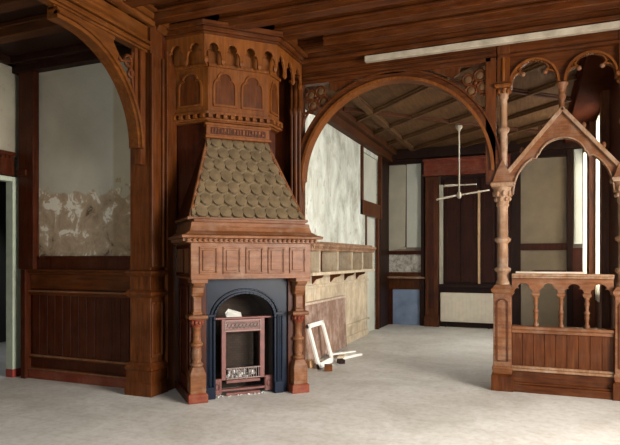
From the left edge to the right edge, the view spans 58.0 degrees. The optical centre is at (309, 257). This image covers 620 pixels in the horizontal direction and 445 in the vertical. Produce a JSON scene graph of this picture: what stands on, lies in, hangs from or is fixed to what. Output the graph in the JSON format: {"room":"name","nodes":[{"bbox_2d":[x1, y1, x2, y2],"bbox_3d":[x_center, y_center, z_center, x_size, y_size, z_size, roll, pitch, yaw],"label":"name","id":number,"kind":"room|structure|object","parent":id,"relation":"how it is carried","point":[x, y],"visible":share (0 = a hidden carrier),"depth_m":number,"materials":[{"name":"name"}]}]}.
{"room":"historic interior","nodes":[
{"label":"historic interior","id":0,"kind":"room"},
{"bbox_2d":[0,63,18,341],"bbox_3d":[-6.138,-0.500,4.839,2.800,4.000,10.600,0,0,22],"label":"wall","id":1,"kind":"structure","parent":0,"point":[9,82],"depth_m":7.08,"materials":[{"name":"beige paint"}]},
{"bbox_2d":[0,53,15,66],"bbox_3d":[-4.550,-2.440,4.901,0.100,0.080,4.700,0,0,22],"label":"trim","id":2,"kind":"structure","parent":1,"relation":"attached to","point":[4,59],"depth_m":6.85,"materials":[{"name":"brown wood"}]},
{"bbox_2d":[0,149,20,376],"bbox_3d":[-3.971,0.090,6.510,0.175,2.820,1.358,0,0,22],"label":"door frame","id":3,"kind":"structure","parent":1,"relation":"attached to","point":[13,369],"depth_m":7.04,"materials":[{"name":"green paint"}]},
{"bbox_2d":[0,4,84,56],"bbox_3d":[-4.340,-2.530,2.877,2.200,0.100,8.500,0,0,22],"label":"ceiling","id":4,"kind":"structure","parent":0,"point":[66,38],"depth_m":6.40,"materials":[{"name":"brown wood"}]},
{"bbox_2d":[0,0,42,13],"bbox_3d":[-3.277,-2.410,5.413,2.080,0.140,0.200,0,0,22],"label":"ceiling beam","id":5,"kind":"structure","parent":4,"relation":"attached to","point":[5,5],"depth_m":5.16,"materials":[{"name":"brown wood"}]},
{"bbox_2d":[0,13,67,43],"bbox_3d":[-3.072,-2.410,5.923,2.080,0.140,0.200,0,0,22],"label":"ceiling beam","id":6,"kind":"structure","parent":4,"relation":"attached to","point":[38,25],"depth_m":5.80,"materials":[{"name":"brown wood"}]},
{"bbox_2d":[20,58,129,367],"bbox_3d":[-2.709,-0.500,6.801,2.300,4.000,0.120,0,0,22],"label":"wall","id":7,"kind":"structure","parent":0,"point":[84,150],"depth_m":6.75,"materials":[{"name":"paint"}]},
{"bbox_2d":[7,40,129,75],"bbox_3d":[-2.772,-2.400,6.643,2.100,0.160,0.220,0,0,22],"label":"trim","id":8,"kind":"structure","parent":7,"relation":"attached to","point":[81,54],"depth_m":6.70,"materials":[{"name":"brown wood"}]},
{"bbox_2d":[27,256,129,387],"bbox_3d":[-2.720,0.738,6.684,1.703,1.525,0.095,0,0,22],"label":"wainscot","id":9,"kind":"structure","parent":7,"relation":"attached to","point":[80,306],"depth_m":6.70,"materials":[{"name":"brown wood"}]},
{"bbox_2d":[162,35,179,379],"bbox_3d":[-1.392,-0.625,7.075,0.100,4.250,1.710,0,0,22],"label":"wall","id":10,"kind":"structure","parent":0,"point":[163,37],"depth_m":6.31,"materials":[{"name":"brown wood"}]},
{"bbox_2d":[164,51,176,390],"bbox_3d":[-1.591,-0.419,6.384,0.045,3.838,0.180,0,0,22],"label":"pilaster","id":11,"kind":"object","parent":10,"relation":"attached to","point":[170,76],"visible":0.79,"depth_m":6.34,"materials":[{"name":"brown wood"}]},
{"bbox_2d":[177,14,322,40],"bbox_3d":[0.551,-2.800,1.772,7.700,0.100,10.100,0,0,22],"label":"ceiling","id":12,"kind":"structure","parent":0,"point":[212,17],"depth_m":6.64,"materials":[{"name":"brown wood"}]},
{"bbox_2d":[123,0,168,24],"bbox_3d":[1.657,-2.625,4.389,7.600,0.250,0.520,0,0,22],"label":"ceiling beam","id":13,"kind":"structure","parent":12,"relation":"attached to","point":[132,3],"depth_m":5.58,"materials":[{"name":"brown wood"}]},
{"bbox_2d":[152,0,289,36],"bbox_3d":[1.826,-2.625,4.811,7.600,0.250,0.530,0,0,22],"label":"ceiling beam","id":14,"kind":"structure","parent":12,"relation":"attached to","point":[171,11],"depth_m":5.82,"materials":[{"name":"brown wood"}]},
{"bbox_2d":[218,0,414,29],"bbox_3d":[2.295,-2.625,5.119,6.960,0.250,0.530,0,0,22],"label":"ceiling beam","id":15,"kind":"structure","parent":12,"relation":"attached to","point":[292,10],"depth_m":5.90,"materials":[{"name":"brown wood"}]},
{"bbox_2d":[273,0,539,50],"bbox_3d":[2.676,-2.625,5.450,6.500,0.250,0.510,0,0,22],"label":"ceiling beam","id":16,"kind":"structure","parent":12,"relation":"attached to","point":[417,9],"depth_m":6.01,"materials":[{"name":"brown wood"}]},
{"bbox_2d":[322,0,619,49],"bbox_3d":[2.994,-2.650,5.651,6.060,0.200,0.240,0,0,22],"label":"ceiling beam","id":17,"kind":"structure","parent":12,"relation":"attached to","point":[542,8],"depth_m":6.11,"materials":[{"name":"brown wood"}]},
{"bbox_2d":[258,63,289,296],"bbox_3d":[-0.644,-0.625,7.620,0.920,4.250,0.140,0,0,22],"label":"wall","id":18,"kind":"structure","parent":0,"point":[282,138],"depth_m":7.42,"materials":[{"name":"brown wood"}]},
{"bbox_2d":[0,324,619,444],"bbox_3d":[-0.576,1.560,5.405,12.900,0.120,16.400,0,0,22],"label":"floor","id":19,"kind":"structure","parent":0,"point":[409,384],"depth_m":5.50,"materials":[{"name":"grey concrete"}]},
{"bbox_2d":[17,71,38,378],"bbox_3d":[-3.534,-0.450,7.001,0.250,3.900,0.115,0,0,22],"label":"post","id":20,"kind":"object","parent":19,"relation":"on","point":[28,172],"visible":0.8,"depth_m":6.96,"materials":[{"name":"brown wood"}]},
{"bbox_2d":[124,26,167,397],"bbox_3d":[-1.817,-0.525,6.205,0.370,4.050,0.300,0,0,22],"label":"pillar","id":21,"kind":"structure","parent":19,"relation":"on","point":[146,369],"depth_m":6.12,"materials":[{"name":"brown wood"}]},
{"bbox_2d":[38,0,154,165],"bbox_3d":[-2.398,-0.530,4.505,0.190,4.060,3.410,0,0,22],"label":"arch","id":22,"kind":"object","parent":21,"relation":"attached to","point":[97,23],"visible":1,"depth_m":5.63,"materials":[{"name":"brown wood"}]},
{"bbox_2d":[216,391,266,397],"bbox_3d":[-0.761,1.498,6.159,0.553,0.025,0.150,0,0,-23],"label":"rubble","id":23,"kind":"object","parent":19,"relation":"on","point":[262,391],"visible":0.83,"depth_m":6.12,"materials":[{"name":"white stone"}]},
{"bbox_2d":[165,18,322,404],"bbox_3d":[-0.845,-0.620,6.705,1.851,4.240,1.846,0,0,-23],"label":"fireplace","id":24,"kind":"object","parent":19,"relation":"on","point":[242,235],"visible":0.99,"depth_m":6.23,"materials":[{"name":"brown wood"}]},
{"bbox_2d":[225,309,241,316],"bbox_3d":[-0.842,0.602,6.153,0.180,0.083,0.090,0,0,-23],"label":"paper sheet","id":25,"kind":"object","parent":24,"relation":"on","point":[229,313],"visible":1,"depth_m":6.14,"materials":[{"name":"white paper"}]},
{"bbox_2d":[226,367,255,377],"bbox_3d":[-0.772,1.286,6.246,0.376,0.120,0.187,0,0,-23],"label":"ash","id":26,"kind":"object","parent":24,"relation":"in","point":[241,371],"visible":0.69,"depth_m":6.21},
{"bbox_2d":[175,138,307,223],"bbox_3d":[-0.804,-0.892,6.395,1.530,0.988,1.530,0,0,22],"label":"hood","id":27,"kind":"object","parent":24,"relation":"attached to","point":[220,180],"depth_m":6.25,"materials":[{"name":"brown wood"}]},
{"bbox_2d":[216,315,272,319],"bbox_3d":[-0.743,0.655,6.176,0.690,0.020,0.105,0,0,-23],"label":"shelf","id":28,"kind":"object","parent":24,"relation":"attached to","point":[254,317],"depth_m":6.16,"materials":[{"name":"red metal"}]},
{"bbox_2d":[306,359,313,367],"bbox_3d":[0.002,1.450,7.673,0.081,0.100,0.100,0,0,-35],"label":"block","id":29,"kind":"object","parent":19,"relation":"on","point":[310,363],"visible":0.88,"depth_m":7.63,"materials":[{"name":"brown wood"}]},
{"bbox_2d":[306,320,333,368],"bbox_3d":[0.150,1.202,7.840,0.203,0.604,0.600,0,0,22],"label":"frame","id":30,"kind":"object","parent":19,"relation":"on","point":[330,360],"depth_m":7.74,"materials":[{"name":"white paint"}]},
{"bbox_2d":[305,295,346,360],"bbox_3d":[0.180,1.052,8.391,0.086,0.856,2.146,0,0,22],"label":"wainscot panel","id":31,"kind":"object","parent":19,"relation":"on","point":[331,310],"visible":0.67,"depth_m":8.54,"materials":[{"name":"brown wood"}]},
{"bbox_2d":[324,364,331,370],"bbox_3d":[0.244,1.460,7.446,0.101,0.080,0.120,0,0,-1],"label":"block","id":32,"kind":"object","parent":19,"relation":"on","point":[327,367],"visible":1,"depth_m":7.39,"materials":[{"name":"orange wood"}]},
{"bbox_2d":[305,241,375,343],"bbox_3d":[0.576,0.632,9.301,0.330,1.735,3.590,0,0,22],"label":"wall paneling","id":33,"kind":"structure","parent":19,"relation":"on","point":[337,269],"depth_m":9.38,"materials":[{"name":"beige wood"}]},
{"bbox_2d":[337,358,344,363],"bbox_3d":[0.440,1.470,7.960,0.091,0.060,0.110,0,0,-18],"label":"block","id":34,"kind":"object","parent":19,"relation":"on","point":[341,360],"visible":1,"depth_m":7.92,"materials":[{"name":"brown wood"}]},
{"bbox_2d":[334,353,361,359],"bbox_3d":[0.560,1.482,8.419,0.121,0.035,0.618,0,0,42],"label":"plank","id":35,"kind":"object","parent":19,"relation":"on","point":[351,355],"visible":0.66,"depth_m":8.44,"materials":[{"name":"white paint"}]},
{"bbox_2d":[337,350,347,358],"bbox_3d":[0.497,1.449,8.422,0.101,0.030,0.618,0,0,10],"label":"plank","id":36,"kind":"object","parent":35,"relation":"on","point":[339,356],"visible":0.76,"depth_m":8.22,"materials":[{"name":"brown wood"}]},
{"bbox_2d":[327,350,355,354],"bbox_3d":[0.478,1.421,8.376,0.498,0.025,0.081,0,0,-37],"label":"plank","id":37,"kind":"object","parent":36,"relation":"on","point":[349,351],"visible":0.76,"depth_m":8.35,"materials":[{"name":"white paint"}]},
{"bbox_2d":[289,46,501,358],"bbox_3d":[0.973,-0.490,6.871,2.635,3.980,0.204,0,0,22],"label":"round arch","id":38,"kind":"object","parent":19,"relation":"on","point":[341,76],"visible":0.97,"depth_m":6.87,"materials":[{"name":"orange wood"}]},
{"bbox_2d":[440,292,492,328],"bbox_3d":[3.364,1.125,11.988,1.120,0.750,0.064,0,0,22],"label":"radiator","id":39,"kind":"object","parent":19,"relation":"on","point":[454,307],"visible":0.99,"depth_m":11.96,"materials":[{"name":"beige metal"}]},
{"bbox_2d":[490,29,619,400],"bbox_3d":[2.773,-0.490,6.171,1.478,3.980,0.256,0,0,22],"label":"screen","id":40,"kind":"object","parent":19,"relation":"on","point":[560,360],"visible":0.98,"depth_m":6.16,"materials":[{"name":"brown wood"}]},
{"bbox_2d":[516,271,584,273],"bbox_3d":[2.655,0.162,6.202,0.700,0.022,0.110,0,0,22],"label":"plank","id":41,"kind":"object","parent":40,"relation":"on","point":[527,272],"visible":0.96,"depth_m":6.16,"materials":[{"name":"beige wood"}]},
{"bbox_2d":[532,270,565,271],"bbox_3d":[2.637,0.142,6.183,0.358,0.015,0.030,0,0,22],"label":"stick","id":42,"kind":"object","parent":41,"relation":"on","point":[532,270],"visible":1,"depth_m":6.16,"materials":[{"name":"white wood"}]},
{"bbox_2d":[305,109,377,328],"bbox_3d":[0.691,-0.500,10.231,0.150,4.000,5.700,0,0,22],"label":"wall","id":43,"kind":"structure","parent":0,"point":[332,186],"depth_m":9.38,"materials":[{"name":"paint"}]},
{"bbox_2d":[305,86,396,161],"bbox_3d":[0.853,-2.290,10.111,0.240,0.260,5.600,0,0,22],"label":"trim","id":44,"kind":"structure","parent":43,"relation":"attached to","point":[346,123],"depth_m":10.02,"materials":[{"name":"brown wood"}]},
{"bbox_2d":[364,153,375,203],"bbox_3d":[1.158,-1.600,11.379,0.060,1.000,1.220,0,0,22],"label":"window","id":45,"kind":"structure","parent":43,"relation":"in","point":[369,163],"depth_m":11.45,"materials":[{"name":"white glass"}]},
{"bbox_2d":[367,217,373,330],"bbox_3d":[1.192,0.340,11.430,0.085,2.320,0.700,0,0,22],"label":"door","id":46,"kind":"structure","parent":43,"relation":"in","point":[370,222],"depth_m":11.48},
{"bbox_2d":[360,145,381,328],"bbox_3d":[1.247,-0.330,11.333,0.100,3.660,1.360,0,0,22],"label":"trim","id":47,"kind":"structure","parent":43,"relation":"attached to","point":[367,208],"depth_m":11.73,"materials":[{"name":"brown wood"}]},
{"bbox_2d":[379,158,388,327],"bbox_3d":[1.629,-0.330,12.311,0.040,3.660,0.780,0,0,22],"label":"trim","id":48,"kind":"structure","parent":43,"relation":"attached to","point":[384,222],"depth_m":12.27,"materials":[{"name":"brown wood"}]},
{"bbox_2d":[316,61,578,149],"bbox_3d":[2.674,-2.460,9.466,4.300,0.080,5.840,0,0,22],"label":"ceiling","id":49,"kind":"structure","parent":0,"point":[377,97],"depth_m":8.99,"materials":[{"name":"brown wood"}]},
{"bbox_2d":[340,90,413,150],"bbox_3d":[1.280,-2.393,9.886,0.150,0.065,5.300,0,0,22],"label":"rib","id":50,"kind":"object","parent":49,"relation":"attached to","point":[358,100],"visible":0.44,"depth_m":9.68,"materials":[{"name":"brown wood"}]},
{"bbox_2d":[356,66,476,121],"bbox_3d":[1.460,-2.388,8.203,0.095,0.065,3.267,0,0,-23],"label":"rib","id":51,"kind":"object","parent":49,"relation":"attached to","point":[422,88],"visible":0.55,"depth_m":8.34,"materials":[{"name":"brown wood"}]},
{"bbox_2d":[343,107,538,133],"bbox_3d":[2.717,-2.394,9.923,4.752,0.065,0.085,0,0,-23],"label":"rib","id":52,"kind":"object","parent":49,"relation":"attached to","point":[345,109],"visible":0.58,"depth_m":9.60,"materials":[{"name":"brown wood"}]},
{"bbox_2d":[373,62,545,134],"bbox_3d":[2.161,-2.388,8.540,0.095,0.065,4.752,0,0,-23],"label":"rib","id":53,"kind":"object","parent":49,"relation":"attached to","point":[538,65],"visible":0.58,"depth_m":8.89,"materials":[{"name":"brown wood"}]},
{"bbox_2d":[436,124,488,200],"bbox_3d":[2.765,-1.732,10.120,0.968,1.377,0.150,0,0,3],"label":"ceiling fan","id":54,"kind":"object","parent":49,"relation":"hanging from","point":[458,127],"visible":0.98,"depth_m":10.11,"materials":[{"name":"metal"}]},
{"bbox_2d":[387,75,576,145],"bbox_3d":[2.572,-2.388,9.561,0.095,0.065,4.752,0,0,-23],"label":"rib","id":55,"kind":"object","parent":49,"relation":"attached to","point":[571,78],"visible":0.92,"depth_m":9.30,"materials":[{"name":"brown wood"}]},
{"bbox_2d":[412,98,571,150],"bbox_3d":[3.074,-2.388,10.367,0.095,0.065,4.285,0,0,-23],"label":"rib","id":56,"kind":"object","parent":49,"relation":"attached to","point":[555,103],"visible":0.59,"depth_m":9.55,"materials":[{"name":"brown wood"}]},
{"bbox_2d":[481,65,509,143],"bbox_3d":[3.089,-2.393,9.159,0.150,0.065,5.300,0,0,22],"label":"rib","id":57,"kind":"object","parent":49,"relation":"attached to","point":[482,66],"visible":0.22,"depth_m":9.10,"materials":[{"name":"brown wood"}]},
{"bbox_2d":[461,118,550,147],"bbox_3d":[3.789,-2.388,10.672,0.095,0.065,2.729,0,0,-23],"label":"rib","id":58,"kind":"object","parent":49,"relation":"attached to","point":[544,122],"visible":0.51,"depth_m":10.41,"materials":[{"name":"brown wood"}]},
{"bbox_2d":[449,78,570,100],"bbox_3d":[2.437,-2.394,7.804,3.253,0.065,0.085,0,0,-23],"label":"rib","id":59,"kind":"object","parent":49,"relation":"attached to","point":[455,81],"visible":0.3,"depth_m":8.07,"materials":[{"name":"brown wood"}]},
{"bbox_2d":[516,135,535,143],"bbox_3d":[4.504,-2.388,10.977,0.095,0.065,1.174,0,0,-23],"label":"rib","id":60,"kind":"object","parent":49,"relation":"attached to","point":[531,137],"visible":0.42,"depth_m":11.28,"materials":[{"name":"brown wood"}]},
{"bbox_2d":[288,9,619,69],"bbox_3d":[1.609,-2.615,6.617,4.050,0.270,0.240,0,0,22],"label":"beam","id":61,"kind":"structure","parent":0,"point":[617,11],"depth_m":6.43,"materials":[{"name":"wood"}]},
{"bbox_2d":[288,6,619,66],"bbox_3d":[1.573,-2.610,6.460,4.000,0.280,0.120,0,0,22],"label":"trim","id":62,"kind":"structure","parent":61,"relation":"attached to","point":[312,46],"depth_m":6.45,"materials":[{"name":"brown wood"}]},
{"bbox_2d":[364,20,619,62],"bbox_3d":[2.028,-2.420,6.279,2.920,0.070,0.075,0,0,22],"label":"batten","id":63,"kind":"object","parent":61,"relation":"attached to","point":[613,25],"visible":1,"depth_m":6.22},
{"bbox_2d":[391,149,583,289],"bbox_3d":[3.687,-0.500,12.055,4.350,4.000,0.120,0,0,22],"label":"wall","id":64,"kind":"structure","parent":0,"point":[574,245],"depth_m":11.33,"materials":[{"name":"beige paint"}]},
{"bbox_2d":[388,158,424,325],"bbox_3d":[2.102,-0.350,12.509,0.930,3.700,0.220,0,0,22],"label":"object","id":65,"kind":"structure","parent":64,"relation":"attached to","point":[406,180],"depth_m":12.52,"materials":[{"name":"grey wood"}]},
{"bbox_2d":[388,276,424,278],"bbox_3d":[2.121,0.435,12.501,0.890,0.040,0.220,0,0,22],"label":"shelf","id":66,"kind":"object","parent":65,"relation":"attached to","point":[390,277],"depth_m":12.43,"materials":[{"name":"brown wood"}]},
{"bbox_2d":[424,176,439,326],"bbox_3d":[2.684,-0.140,12.280,0.320,3.280,0.190,0,0,22],"label":"pilaster","id":67,"kind":"object","parent":64,"relation":"attached to","point":[431,318],"visible":0.99,"depth_m":12.21,"materials":[{"name":"brown wood"}]},
{"bbox_2d":[439,287,492,328],"bbox_3d":[3.540,1.070,12.022,1.600,0.860,0.050,0,0,22],"label":"trim","id":68,"kind":"structure","parent":64,"relation":"attached to","point":[441,289],"depth_m":12.07,"materials":[{"name":"brown wood"}]},
{"bbox_2d":[422,154,510,176],"bbox_3d":[3.336,-1.975,11.986,1.810,0.370,0.190,0,0,22],"label":"lintel beam","id":69,"kind":"structure","parent":64,"relation":"attached to","point":[469,165],"depth_m":12.00,"materials":[{"name":"red wood"}]},
{"bbox_2d":[439,174,510,287],"bbox_3d":[3.518,-0.570,11.982,1.470,2.440,0.140,0,0,22],"label":"shuttered window","id":70,"kind":"structure","parent":64,"relation":"in","point":[467,223],"depth_m":12.03,"materials":[{"name":"brown wood"}]},
{"bbox_2d":[444,180,459,281],"bbox_3d":[3.099,-0.590,12.173,0.330,2.220,0.040,0,0,22],"label":"shutter","id":71,"kind":"object","parent":70,"relation":"attached to","point":[451,205],"depth_m":12.16,"materials":[{"name":"brown wood"}]},
{"bbox_2d":[461,179,476,281],"bbox_3d":[3.424,-0.590,12.042,0.330,2.220,0.040,0,0,22],"label":"shutter","id":72,"kind":"object","parent":70,"relation":"attached to","point":[469,201],"depth_m":12.02,"materials":[{"name":"brown wood"}]},
{"bbox_2d":[481,178,494,282],"bbox_3d":[3.790,-0.590,11.895,0.280,2.220,0.040,0,0,22],"label":"shutter","id":73,"kind":"object","parent":70,"relation":"attached to","point":[487,199],"depth_m":11.88,"materials":[{"name":"brown wood"}]},
{"bbox_2d":[496,203,497,280],"bbox_3d":[4.045,-0.590,11.792,0.230,2.220,0.040,0,0,22],"label":"shutter","id":74,"kind":"object","parent":70,"relation":"attached to","point":[496,203],"depth_m":11.81,"materials":[{"name":"brown wood"}]},
{"bbox_2d":[392,139,581,159],"bbox_3d":[3.693,-2.310,11.880,3.910,0.220,0.200,0,0,22],"label":"trim","id":75,"kind":"structure","parent":64,"relation":"attached to","point":[477,149],"depth_m":11.98,"materials":[{"name":"brown wood"}]},
{"bbox_2d":[511,148,572,326],"bbox_3d":[4.752,-0.350,11.486,1.170,3.700,0.140,0,0,22],"label":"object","id":76,"kind":"structure","parent":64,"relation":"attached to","point":[542,199],"depth_m":11.49,"materials":[{"name":"beige paint"}]},
{"bbox_2d":[574,149,581,243],"bbox_3d":[5.361,-1.230,11.177,0.150,1.900,0.040,0,0,22],"label":"shutter","id":77,"kind":"object","parent":64,"relation":"attached to","point":[577,152],"visible":0.94,"depth_m":11.16,"materials":[{"name":"white wood"}]},
{"bbox_2d":[573,248,584,326],"bbox_3d":[5.418,0.650,11.251,0.240,1.700,0.080,0,0,22],"label":"trim","id":78,"kind":"structure","parent":64,"relation":"attached to","point":[578,299],"depth_m":11.22,"materials":[{"name":"brown wood"}]},
{"bbox_2d":[596,79,619,328],"bbox_3d":[4.548,-0.500,8.605,0.120,4.000,5.640,0,0,22],"label":"wall","id":79,"kind":"structure","parent":0,"point":[614,89],"depth_m":7.26,"materials":[{"name":"brown wood"}]},
{"bbox_2d":[583,152,586,273],"bbox_3d":[5.272,-0.700,10.706,0.058,2.700,0.600,0,0,22],"label":"window","id":80,"kind":"structure","parent":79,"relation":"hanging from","point":[584,153],"depth_m":10.50,"materials":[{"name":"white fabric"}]},
{"bbox_2d":[564,55,613,142],"bbox_3d":[4.253,-2.360,8.637,0.450,0.120,5.400,0,0,22],"label":"trim","id":81,"kind":"structure","parent":79,"relation":"attached to","point":[592,79],"depth_m":7.58,"materials":[{"name":"brown wood"}]},
{"bbox_2d":[587,121,595,327],"bbox_3d":[4.835,-0.400,9.615,0.100,3.800,0.450,0,0,22],"label":"trim","id":82,"kind":"structure","parent":79,"relation":"attached to","point":[591,161],"depth_m":9.41,"materials":[{"name":"brown wood"}]},
{"bbox_2d":[595,114,599,301],"bbox_3d":[4.358,-0.735,8.432,0.058,2.770,0.602,0,0,22],"label":"window","id":83,"kind":"structure","parent":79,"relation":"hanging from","point":[597,294],"depth_m":8.34,"materials":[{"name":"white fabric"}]},
{"bbox_2d":[600,90,609,328],"bbox_3d":[4.089,-0.400,7.760,0.100,3.800,0.250,0,0,22],"label":"trim","id":84,"kind":"structure","parent":79,"relation":"attached to","point":[605,94],"depth_m":7.65,"materials":[{"name":"brown wood"}]},
{"bbox_3d":[-3.926,-0.625,0.770,0.100,4.250,4.700,0,0,22],"label":"wall","id":85,"kind":"structure","parent":0,"visible":0},
{"bbox_2d":[122,0,168,27],"bbox_3d":[-3.134,-2.655,2.392,0.160,0.190,8.300,0,0,22],"label":"trim","id":86,"kind":"structure","parent":85,"relation":"attached to","point":[149,10],"depth_m":5.88,"materials":[{"name":"brown wood"}]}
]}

